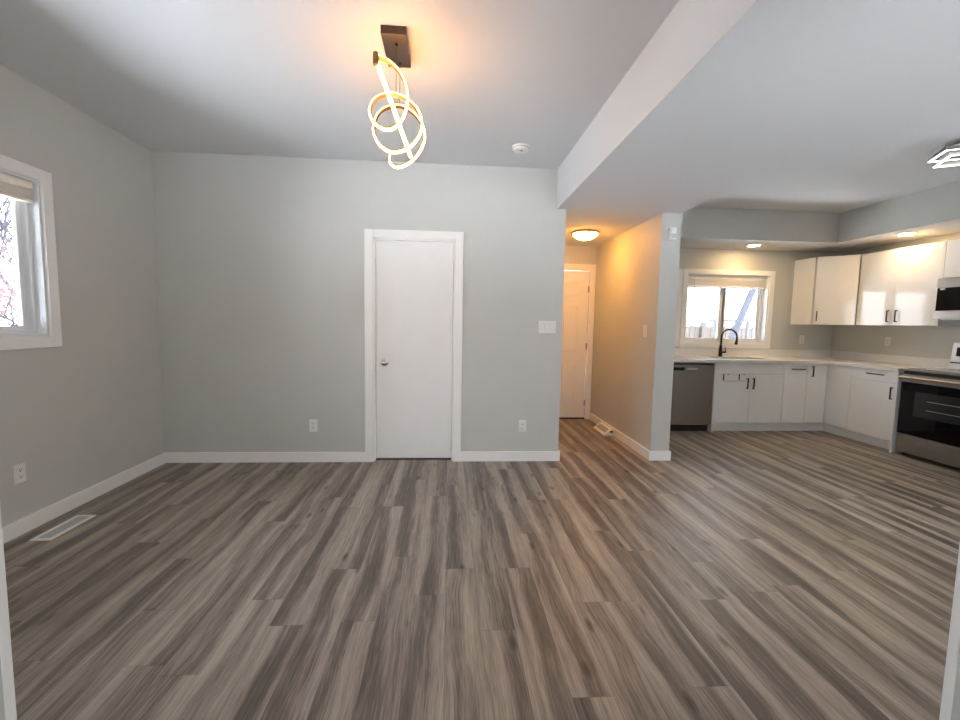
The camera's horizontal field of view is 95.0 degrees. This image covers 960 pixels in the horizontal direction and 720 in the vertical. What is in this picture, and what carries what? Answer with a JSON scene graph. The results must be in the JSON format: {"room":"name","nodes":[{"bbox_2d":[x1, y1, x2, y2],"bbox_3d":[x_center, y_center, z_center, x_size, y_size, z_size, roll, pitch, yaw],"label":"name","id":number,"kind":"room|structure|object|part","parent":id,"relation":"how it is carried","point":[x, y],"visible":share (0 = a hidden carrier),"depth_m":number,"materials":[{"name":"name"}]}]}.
{"room":"empty living room","nodes":[
{"label":"empty living room","id":0,"kind":"room"},
{"bbox_2d":[0,65,164,526],"bbox_3d":[-2.803,-0.270,2.056,0.170,2.740,3.930,1,5,-4],"label":"wall","id":1,"kind":"structure","parent":0,"point":[85,411],"depth_m":3.10,"materials":[{"name":"grey paint"}]},
{"bbox_2d":[13,462,25,484],"bbox_3d":[-2.766,0.681,2.645,0.011,0.115,0.072,1,5,-4],"label":"wall outlet","id":2,"kind":"object","parent":1,"relation":"attached to","point":[19,470],"visible":1,"depth_m":2.64,"materials":[{"name":"white plastic"}]},
{"bbox_2d":[0,154,61,349],"bbox_3d":[-2.776,-0.560,1.904,0.185,1.109,1.919,1,5,-4],"label":"window","id":3,"kind":"structure","parent":1,"relation":"in","point":[27,227],"depth_m":2.77,"materials":[{"name":"white paint"}]},
{"bbox_3d":[-2.836,-0.597,2.320,0.023,0.901,0.870,1,5,-4],"label":"sash","id":4,"kind":"part","parent":3,"relation":"part of","materials":[{"name":"white plastic"}]},
{"bbox_2d":[0,172,32,202],"bbox_3d":[-2.741,-0.963,1.871,0.050,0.127,1.735,1,5,-4],"label":"window blind","id":5,"kind":"object","parent":3,"relation":"attached to","point":[11,187],"visible":1,"depth_m":2.63,"materials":[{"name":"white fabric"}]},
{"bbox_3d":[-2.742,-0.910,1.876,0.050,0.020,1.727,1,5,-4],"label":"rail","id":6,"kind":"part","parent":5,"relation":"part of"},
{"bbox_3d":[-2.793,-0.560,1.903,0.070,0.941,1.751,1,5,-4],"label":"frame","id":7,"kind":"part","parent":3,"relation":"part of","materials":[{"name":"white plastic"}]},
{"bbox_2d":[2,452,165,543],"bbox_3d":[-2.734,1.048,2.177,0.016,0.095,3.690,1,5,-4],"label":"baseboard","id":8,"kind":"structure","parent":1,"relation":"attached to","point":[23,525],"depth_m":3.03,"materials":[{"name":"white paint"}]},
{"bbox_2d":[151,151,670,461],"bbox_3d":[-0.475,-0.406,4.119,4.766,2.740,0.136,1,5,-4],"label":"wall","id":9,"kind":"structure","parent":0,"point":[260,259],"depth_m":3.99,"materials":[{"name":"grey paint"}]},
{"bbox_2d":[165,452,364,462],"bbox_3d":[-1.967,0.899,4.067,1.782,0.095,0.016,1,5,-4],"label":"baseboard","id":10,"kind":"structure","parent":9,"relation":"attached to","point":[171,457],"depth_m":4.05,"materials":[{"name":"white paint"}]},
{"bbox_2d":[309,419,316,431],"bbox_3d":[-1.543,0.607,4.074,0.072,0.115,0.011,1,5,-4],"label":"wall outlet","id":11,"kind":"object","parent":9,"relation":"attached to","point":[312,422],"visible":1,"depth_m":4.07,"materials":[{"name":"white plastic"}]},
{"bbox_2d":[364,229,463,461],"bbox_3d":[-0.617,-0.110,4.133,0.893,2.143,0.140,1,5,-4],"label":"door","id":12,"kind":"structure","parent":9,"relation":"in","point":[413,380],"depth_m":4.14,"materials":[{"name":"white paint"}]},
{"bbox_3d":[-0.894,0.026,4.117,0.066,0.066,0.071,1,5,-4],"label":"knob","id":13,"kind":"part","parent":12,"relation":"part of","materials":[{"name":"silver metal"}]},
{"bbox_2d":[460,451,559,461],"bbox_3d":[0.290,0.926,4.230,0.967,0.095,0.016,1,5,-4],"label":"baseboard","id":14,"kind":"structure","parent":9,"relation":"attached to","point":[466,456],"depth_m":4.22,"materials":[{"name":"white paint"}]},
{"bbox_2d":[518,420,525,431],"bbox_3d":[0.406,0.633,4.215,0.072,0.115,0.011,1,5,-4],"label":"wall outlet","id":15,"kind":"object","parent":9,"relation":"attached to","point":[522,423],"visible":1,"depth_m":4.21,"materials":[{"name":"white plastic"}]},
{"bbox_2d":[538,321,555,332],"bbox_3d":[0.633,-0.311,4.148,0.165,0.115,0.012,1,5,-4],"label":"light switch","id":16,"kind":"object","parent":9,"relation":"attached to","point":[544,326],"visible":1,"depth_m":4.14,"materials":[{"name":"white plastic"}]},
{"bbox_2d":[668,227,676,239],"bbox_3d":[1.811,-1.185,4.136,0.069,0.113,0.050,1,5,-4],"label":"sensor","id":17,"kind":"object","parent":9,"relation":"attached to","point":[672,231],"visible":1,"depth_m":4.12,"materials":[{"name":"white plastic"}]},
{"bbox_2d":[451,258,453,434],"bbox_3d":[-1.145,-0.472,4.743,3.518,2.740,0.050,1,5,-4],"label":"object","id":18,"kind":"structure","parent":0,"point":[453,258],"depth_m":4.81,"materials":[{"name":"grey metal"}]},
{"bbox_2d":[0,0,959,212],"bbox_3d":[1.224,-1.728,3.161,8.325,0.120,5.810,1,5,-4],"label":"ceiling","id":19,"kind":"structure","parent":0,"point":[279,78],"depth_m":2.61,"materials":[{"name":"white paint"}]},
{"bbox_2d":[369,25,424,167],"bbox_3d":[-0.433,-1.356,2.307,0.276,0.534,0.511,1,5,-4],"label":"pendant light","id":20,"kind":"object","parent":19,"relation":"hanging from","point":[394,38],"visible":1,"depth_m":2.23,"materials":[{"name":"white"}]},
{"bbox_2d":[512,143,529,153],"bbox_3d":[0.328,-1.695,3.538,0.140,0.043,0.140,1,5,-4],"label":"smoke detector","id":21,"kind":"object","parent":19,"relation":"attached to","point":[519,148],"visible":1,"depth_m":3.50,"materials":[{"name":"white plastic"}]},
{"bbox_2d":[928,142,959,167],"bbox_3d":[3.662,-1.580,3.316,0.356,0.113,0.358,4,6,27],"label":"ceiling fixture","id":22,"kind":"object","parent":19,"relation":"attached to","point":[953,154],"visible":1,"depth_m":3.40,"materials":[{"name":"grey metal"}]},
{"bbox_3d":[3.629,-1.569,3.306,0.300,0.035,0.266,3,5,25],"label":"square frame","id":23,"kind":"part","parent":22,"relation":"part of","materials":[{"name":"grey metal"}]},
{"bbox_3d":[3.704,-1.545,3.341,0.300,0.035,0.280,4,6,27],"label":"square frame","id":24,"kind":"part","parent":22,"relation":"part of","materials":[{"name":"grey metal"}]},
{"bbox_2d":[0,647,959,719],"bbox_3d":[1.409,-0.055,0.458,8.005,2.740,0.120,1,5,-4],"label":"wall","id":25,"kind":"structure","parent":0,"point":[955,715],"depth_m":0.49,"materials":[{"name":"grey paint"}]},
{"bbox_2d":[0,507,16,719],"bbox_3d":[-0.493,0.168,0.408,0.085,2.235,0.012,1,5,-4],"label":"trim","id":26,"kind":"structure","parent":25,"relation":"attached to","point":[5,637],"depth_m":0.42,"materials":[{"name":"white paint"}]},
{"bbox_2d":[939,544,959,719],"bbox_3d":[0.577,0.181,0.486,0.085,2.235,0.012,1,5,-4],"label":"trim","id":27,"kind":"structure","parent":25,"relation":"attached to","point":[954,632],"depth_m":0.49,"materials":[{"name":"white paint"}]},
{"bbox_2d":[3,419,959,719],"bbox_3d":[1.212,1.204,2.456,8.400,0.120,7.900,1,5,-4],"label":"floor","id":28,"kind":"structure","parent":0,"point":[739,575],"depth_m":2.20,"materials":[{"name":"laminate"}]},
{"bbox_2d":[29,515,95,540],"bbox_3d":[-2.599,1.045,2.755,0.120,0.006,0.340,1,5,-4],"label":"floor vent","id":29,"kind":"object","parent":28,"relation":"in","point":[60,529],"visible":1,"depth_m":2.73,"materials":[{"name":"white plastic"}]},
{"bbox_2d":[593,422,612,435],"bbox_3d":[1.522,0.852,5.450,0.116,0.078,0.412,1,5,-4],"label":"floor vent","id":30,"kind":"object","parent":28,"relation":"in","point":[602,428],"visible":1,"depth_m":5.40,"materials":[{"name":"white plastic"}]},
{"bbox_2d":[670,362,713,430],"bbox_3d":[2.576,0.450,5.766,0.600,0.862,0.625,1,5,-4],"label":"dishwasher","id":31,"kind":"object","parent":28,"relation":"on","point":[692,388],"visible":0.61,"depth_m":5.46,"materials":[{"name":"grey metal"}]},
{"bbox_3d":[2.585,0.847,5.572,0.596,0.096,0.020,1,5,-4],"label":"kick plate","id":32,"kind":"part","parent":31,"relation":"part of","materials":[{"name":"black plastic"}]},
{"bbox_2d":[707,363,716,432],"bbox_3d":[2.893,0.445,5.810,0.025,0.876,0.660,1,5,-4],"label":"end panel","id":33,"kind":"object","parent":28,"relation":"on","point":[709,426],"visible":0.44,"depth_m":5.49,"materials":[{"name":"white wood"}]},
{"bbox_2d":[713,363,784,430],"bbox_3d":[3.361,0.451,5.839,0.906,0.876,0.650,1,5,-4],"label":"base cabinet","id":34,"kind":"object","parent":28,"relation":"on","point":[755,403],"visible":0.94,"depth_m":5.54,"materials":[{"name":"white wood"}]},
{"bbox_3d":[3.158,0.485,5.541,0.455,0.620,0.020,1,5,-4],"label":"door","id":35,"kind":"part","parent":34,"relation":"part of","materials":[{"name":"white wood"}]},
{"bbox_2d":[723,374,745,380],"bbox_3d":[3.174,0.222,5.489,0.297,0.086,0.038,1,5,-4],"label":"towel bar","id":36,"kind":"object","parent":34,"relation":"attached to","point":[723,374],"visible":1,"depth_m":5.48,"materials":[{"name":"black metal"}]},
{"bbox_3d":[3.610,0.490,5.573,0.444,0.620,0.020,1,5,-4],"label":"door","id":37,"kind":"part","parent":34,"relation":"part of","materials":[{"name":"white wood"}]},
{"bbox_2d":[777,364,807,430],"bbox_3d":[3.965,0.458,5.883,0.306,0.876,0.650,1,5,-4],"label":"base cabinet","id":38,"kind":"object","parent":28,"relation":"on","point":[795,375],"visible":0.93,"depth_m":5.59,"materials":[{"name":"white wood"}]},
{"bbox_2d":[799,364,851,438],"bbox_3d":[4.569,0.478,5.777,0.883,0.876,0.948,1,5,-4],"label":"base cabinet","id":39,"kind":"object","parent":28,"relation":"on","point":[827,392],"visible":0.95,"depth_m":5.58,"materials":[{"name":"white wood"}]},
{"bbox_2d":[674,348,950,371],"bbox_3d":[3.435,-0.021,5.377,3.252,0.138,1.534,1,5,-4],"label":"countertop","id":40,"kind":"structure","parent":39,"relation":"on","point":[886,362],"depth_m":5.66,"materials":[{"name":"white stone"}]},
{"bbox_2d":[718,329,737,356],"bbox_3d":[3.356,-0.232,5.936,0.083,0.383,0.254,-2,6,-33],"label":"kitchen faucet","id":41,"kind":"object","parent":40,"relation":"on","point":[734,331],"visible":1,"depth_m":5.99,"materials":[{"name":"black metal"}]},
{"bbox_3d":[3.349,-0.305,5.914,0.023,0.233,0.233,-2,6,-31],"label":"spout","id":42,"kind":"part","parent":41,"relation":"part of","materials":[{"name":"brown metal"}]},
{"bbox_3d":[4.274,0.429,5.615,0.268,0.758,0.020,1,5,-4],"label":"door","id":43,"kind":"part","parent":39,"relation":"part of","materials":[{"name":"white wood"}]},
{"bbox_3d":[4.433,0.445,5.462,0.020,0.758,0.343,1,5,-4],"label":"panel","id":44,"kind":"part","parent":39,"relation":"part of","materials":[{"name":"white wood"}]},
{"bbox_2d":[846,367,896,449],"bbox_3d":[4.742,0.545,5.046,0.640,0.876,0.542,1,5,-4],"label":"base cabinet","id":45,"kind":"object","parent":28,"relation":"on","point":[872,391],"visible":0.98,"depth_m":5.01,"materials":[{"name":"white wood"}]},
{"bbox_3d":[4.470,0.169,4.994,0.020,0.125,0.539,1,5,-4],"label":"drawer","id":46,"kind":"part","parent":45,"relation":"part of","materials":[{"name":"white wood"}]},
{"bbox_2d":[889,372,903,451],"bbox_3d":[4.770,0.570,4.764,0.625,0.876,0.020,1,5,-4],"label":"end panel","id":47,"kind":"object","parent":28,"relation":"on","point":[893,436],"visible":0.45,"depth_m":4.74,"materials":[{"name":"white wood"}]},
{"bbox_2d":[895,343,959,468],"bbox_3d":[4.780,0.444,4.339,0.669,1.200,0.760,1,5,-4],"label":"range","id":48,"kind":"object","parent":28,"relation":"on","point":[928,425],"visible":1,"depth_m":4.40,"materials":[{"name":"grey metal"}]},
{"bbox_3d":[4.524,0.907,4.362,0.045,0.193,0.752,1,5,-4],"label":"storage drawer","id":49,"kind":"part","parent":48,"relation":"part of","materials":[{"name":"silver metal"}]},
{"bbox_3d":[4.527,0.492,4.326,0.045,0.627,0.752,1,5,-4],"label":"oven door","id":50,"kind":"part","parent":48,"relation":"part of","materials":[{"name":"black glass"}]},
{"bbox_3d":[4.464,0.208,4.301,0.027,0.028,0.710,1,5,-4],"label":"handle","id":51,"kind":"part","parent":48,"relation":"part of","materials":[{"name":"silver metal"}]},
{"bbox_2d":[902,368,959,375],"bbox_3d":[4.810,0.134,4.314,0.620,0.022,0.760,1,5,-4],"label":"cooktop","id":52,"kind":"object","parent":48,"relation":"in","point":[919,371],"depth_m":4.46,"materials":[{"name":"black glass"}]},
{"bbox_3d":[4.545,0.160,4.298,0.030,0.035,0.754,1,5,-4],"label":"trim","id":53,"kind":"part","parent":48,"relation":"part of","materials":[{"name":"silver metal"}]},
{"bbox_3d":[5.053,-0.065,4.392,0.012,0.095,0.515,1,5,-4],"label":"control panel","id":54,"kind":"part","parent":48,"relation":"part of","materials":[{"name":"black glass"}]},
{"bbox_2d":[564,245,596,415],"bbox_3d":[1.044,-0.549,6.099,1.042,2.740,0.150,1,5,-4],"label":"wall","id":55,"kind":"structure","parent":0,"point":[573,254],"depth_m":5.97,"materials":[{"name":"grey paint"}]},
{"bbox_2d":[559,264,595,418],"bbox_3d":[1.099,-0.244,6.096,0.917,2.135,0.118,1,5,-4],"label":"door","id":56,"kind":"structure","parent":55,"relation":"in","point":[575,343],"depth_m":6.08,"materials":[{"name":"white paint"}]},
{"bbox_3d":[1.054,0.809,6.189,0.815,0.018,0.110,1,5,-4],"label":"sill","id":57,"kind":"part","parent":56,"relation":"part of","materials":[{"name":"brown metal"}]},
{"bbox_2d":[590,213,681,450],"bbox_3d":[1.720,-0.282,5.240,0.190,2.380,2.000,1,5,-4],"label":"wall partition","id":58,"kind":"structure","parent":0,"point":[636,284],"depth_m":4.64,"materials":[{"name":"grey paint"}]},
{"bbox_2d":[589,413,648,459],"bbox_3d":[1.603,0.862,5.247,0.016,0.095,1.830,1,5,-4],"label":"baseboard","id":59,"kind":"structure","parent":58,"relation":"attached to","point":[632,444],"depth_m":4.87,"materials":[{"name":"white paint"}]},
{"bbox_2d":[643,325,646,336],"bbox_3d":[1.675,-0.294,4.466,0.012,0.118,0.075,1,5,-4],"label":"light switch","id":60,"kind":"object","parent":58,"relation":"attached to","point":[645,326],"visible":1,"depth_m":4.45,"materials":[{"name":"white plastic"}]},
{"bbox_2d":[675,248,840,349],"bbox_3d":[3.382,-0.514,6.189,3.255,2.740,0.170,1,5,-4],"label":"wall","id":61,"kind":"structure","parent":0,"point":[784,335],"depth_m":6.11,"materials":[{"name":"grey paint"}]},
{"bbox_2d":[675,269,775,348],"bbox_3d":[3.373,-0.708,6.158,1.388,1.076,0.185,1,5,-4],"label":"window","id":62,"kind":"structure","parent":61,"relation":"in","point":[761,340],"depth_m":6.11,"materials":[{"name":"white paint"}]},
{"bbox_3d":[3.142,-0.713,6.173,0.566,0.866,0.023,1,5,-4],"label":"sash","id":63,"kind":"part","parent":62,"relation":"part of","materials":[{"name":"white plastic"}]},
{"bbox_3d":[3.408,-0.712,6.208,1.151,0.916,0.070,1,5,-4],"label":"frame","id":64,"kind":"part","parent":62,"relation":"part of","materials":[{"name":"white plastic"}]},
{"bbox_2d":[688,275,766,320],"bbox_3d":[3.416,-0.850,6.116,1.135,0.620,0.060,1,5,-4],"label":"window blind","id":65,"kind":"object","parent":62,"relation":"attached to","point":[694,281],"visible":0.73,"depth_m":6.08,"materials":[{"name":"beige fabric"}]},
{"bbox_3d":[3.418,-1.007,6.108,1.127,0.020,0.050,1,5,-4],"label":"rail","id":66,"kind":"part","parent":65,"relation":"part of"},
{"bbox_3d":[3.674,-0.709,6.241,0.566,0.866,0.023,1,5,-4],"label":"sash","id":67,"kind":"part","parent":62,"relation":"part of","materials":[{"name":"white plastic"}]},
{"bbox_2d":[799,335,803,343],"bbox_3d":[4.532,-0.289,6.199,0.072,0.115,0.011,1,5,-4],"label":"wall outlet","id":68,"kind":"object","parent":61,"relation":"attached to","point":[801,337],"visible":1,"depth_m":6.20,"materials":[{"name":"white plastic"}]},
{"bbox_2d":[557,0,959,213],"bbox_3d":[1.433,-1.405,2.258,1.184,0.360,3.690,1,5,-4],"label":"ceiling beam","id":69,"kind":"structure","parent":0,"point":[724,95],"depth_m":2.02,"materials":[{"name":"white paint"}]},
{"bbox_2d":[565,180,959,252],"bbox_3d":[3.044,-1.466,3.299,4.367,0.360,5.540,1,5,-4],"label":"ceiling","id":70,"kind":"structure","parent":0,"point":[704,228],"depth_m":5.27,"materials":[{"name":"grey paint"}]},
{"bbox_2d":[572,229,598,240],"bbox_3d":[1.210,-1.424,5.061,0.310,0.092,0.314,1,5,-4],"label":"dome light","id":71,"kind":"object","parent":70,"relation":"attached to","point":[585,234],"visible":1,"depth_m":4.97,"materials":[{"name":"white glass"}]},
{"bbox_3d":[1.210,-1.414,5.064,0.284,0.070,0.284,1,5,-4],"label":"lamp shade","id":72,"kind":"part","parent":71,"relation":"part of","materials":[{"name":"white glass"}]},
{"bbox_2d":[747,244,760,246],"bbox_3d":[3.542,-1.479,5.688,0.170,0.006,0.170,1,5,-4],"label":"recessed light","id":73,"kind":"object","parent":70,"relation":"in","point":[752,245],"visible":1,"depth_m":5.67,"materials":[{"name":"white plastic"}]},
{"bbox_2d":[897,232,916,235],"bbox_3d":[4.697,-1.385,4.842,0.170,0.006,0.170,1,5,-4],"label":"recessed light","id":74,"kind":"object","parent":70,"relation":"in","point":[909,233],"visible":1,"depth_m":4.84,"materials":[{"name":"white plastic"}]},
{"bbox_2d":[832,232,959,358],"bbox_3d":[5.277,-0.251,3.544,0.150,2.740,5.740,1,5,-4],"label":"wall","id":75,"kind":"structure","parent":0,"point":[915,341],"depth_m":5.31,"materials":[{"name":"grey paint"}]},
{"bbox_2d":[790,254,861,324],"bbox_3d":[4.708,-0.905,5.831,0.665,0.877,0.657,1,5,-4],"label":"upper cabinet","id":76,"kind":"object","parent":75,"relation":"attached to","point":[825,289],"visible":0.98,"depth_m":5.68,"materials":[{"name":"white wood"}]},
{"bbox_3d":[4.377,-0.922,5.959,0.018,0.877,0.353,1,5,-4],"label":"panel","id":77,"kind":"part","parent":76,"relation":"part of","materials":[{"name":"white wood"}]},
{"bbox_3d":[4.556,-0.890,5.636,0.423,0.874,0.020,5,6,36],"label":"door","id":78,"kind":"part","parent":76,"relation":"part of","materials":[{"name":"white wood"}]},
{"bbox_2d":[884,337,890,345],"bbox_3d":[5.057,-0.230,5.457,0.011,0.115,0.072,1,5,-4],"label":"wall outlet","id":79,"kind":"object","parent":75,"relation":"attached to","point":[887,339],"visible":1,"depth_m":5.46,"materials":[{"name":"white plastic"}]},
{"bbox_2d":[856,241,959,325],"bbox_3d":[4.918,-0.833,5.048,0.358,0.877,0.936,1,5,-4],"label":"upper cabinet","id":80,"kind":"object","parent":75,"relation":"attached to","point":[898,287],"visible":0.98,"depth_m":4.97,"materials":[{"name":"white wood"}]},
{"bbox_3d":[4.763,-0.856,5.277,0.020,0.874,0.455,1,5,-4],"label":"door","id":81,"kind":"part","parent":80,"relation":"part of","materials":[{"name":"white wood"}]},
{"bbox_3d":[4.795,-0.816,4.821,0.020,0.874,0.457,1,5,-4],"label":"door","id":82,"kind":"part","parent":80,"relation":"part of","materials":[{"name":"white wood"}]},
{"bbox_3d":[4.965,-0.793,4.592,0.330,0.877,0.017,1,5,-4],"label":"panel","id":83,"kind":"part","parent":80,"relation":"part of","materials":[{"name":"white wood"}]},
{"bbox_2d":[943,239,959,277],"bbox_3d":[4.998,-1.004,4.178,0.328,0.381,0.767,1,5,-4],"label":"upper cabinet","id":84,"kind":"object","parent":75,"relation":"attached to","point":[952,260],"visible":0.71,"depth_m":4.48,"materials":[{"name":"white wood"}]},
{"bbox_2d":[933,277,959,319],"bbox_3d":[4.946,-0.596,4.212,0.416,0.429,0.764,1,5,-4],"label":"microwave","id":85,"kind":"object","parent":84,"relation":"attached to","point":[948,291],"visible":1,"depth_m":4.46,"materials":[{"name":"grey metal"}]},
{"bbox_3d":[4.773,-0.603,4.296,0.025,0.233,0.557,1,5,-4],"label":"door","id":86,"kind":"part","parent":85,"relation":"part of","materials":[{"name":"black glass"}]},
{"label":"outside","id":87,"kind":"structure","parent":0,"visible":0},
{"bbox_3d":[1.820,1.242,9.296,45.000,0.150,42.000,1,5,-4],"label":"snow ground","id":88,"kind":"structure","parent":87,"visible":0},
{"bbox_2d":[0,196,18,325],"bbox_3d":[-6.369,-1.333,5.850,5.919,5.282,3.258,1,5,-4],"label":"tree","id":89,"kind":"object","parent":88,"relation":"on","point":[3,225],"visible":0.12,"depth_m":5.48,"materials":[{"name":"grey plant"}]},
{"bbox_2d":[686,319,713,326],"bbox_3d":[7.050,-0.640,18.410,4.300,2.220,3.900,1,5,-4],"label":"garage","id":90,"kind":"structure","parent":88,"relation":"on","point":[696,322],"depth_m":17.61,"materials":[{"name":"white"}]},
{"bbox_2d":[688,291,756,305],"bbox_3d":[7.882,-2.184,15.483,7.903,1.394,0.434,5,6,38],"label":"overhead wire","id":91,"kind":"object","parent":90,"relation":"attached to","point":[756,291],"visible":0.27,"depth_m":15.08,"materials":[{"name":"rubber"}]},
{"bbox_2d":[685,322,753,338],"bbox_3d":[6.662,0.048,11.524,6.150,2.020,0.150,1,5,-4],"label":"fence","id":92,"kind":"object","parent":88,"relation":"on","point":[702,331],"visible":0.05,"depth_m":11.40,"materials":[{"name":"white wood"}]},
{"bbox_3d":[5.741,0.039,11.432,0.100,2.020,0.100,1,5,-4],"label":"post","id":93,"kind":"part","parent":92,"relation":"part of","materials":[{"name":"white wood"}]},
{"bbox_2d":[709,319,754,338],"bbox_3d":[5.949,0.138,9.926,1.700,2.090,0.100,1,5,-4],"label":"deck railing","id":94,"kind":"object","parent":88,"relation":"on","point":[747,329],"visible":0.26,"depth_m":9.79,"materials":[{"name":"white"}]},
{"bbox_3d":[5.230,0.159,9.877,0.060,2.030,0.060,1,5,-4],"label":"post","id":95,"kind":"part","parent":94,"relation":"part of","materials":[{"name":"white"}]},
{"bbox_3d":[5.967,-0.873,9.838,1.700,0.060,0.100,1,5,-4],"label":"rail","id":96,"kind":"part","parent":94,"relation":"part of","materials":[{"name":"white"}]},
{"bbox_3d":[5.978,0.168,9.931,0.060,2.030,0.060,1,5,-4],"label":"post","id":97,"kind":"part","parent":94,"relation":"part of","materials":[{"name":"white"}]},
{"bbox_2d":[727,289,756,337],"bbox_3d":[6.653,-2.943,9.461,6.213,8.416,3.425,6,7,45],"label":"leaning tree","id":98,"kind":"object","parent":88,"relation":"on","point":[743,311],"visible":0.02,"depth_m":9.40,"materials":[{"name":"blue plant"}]}
]}

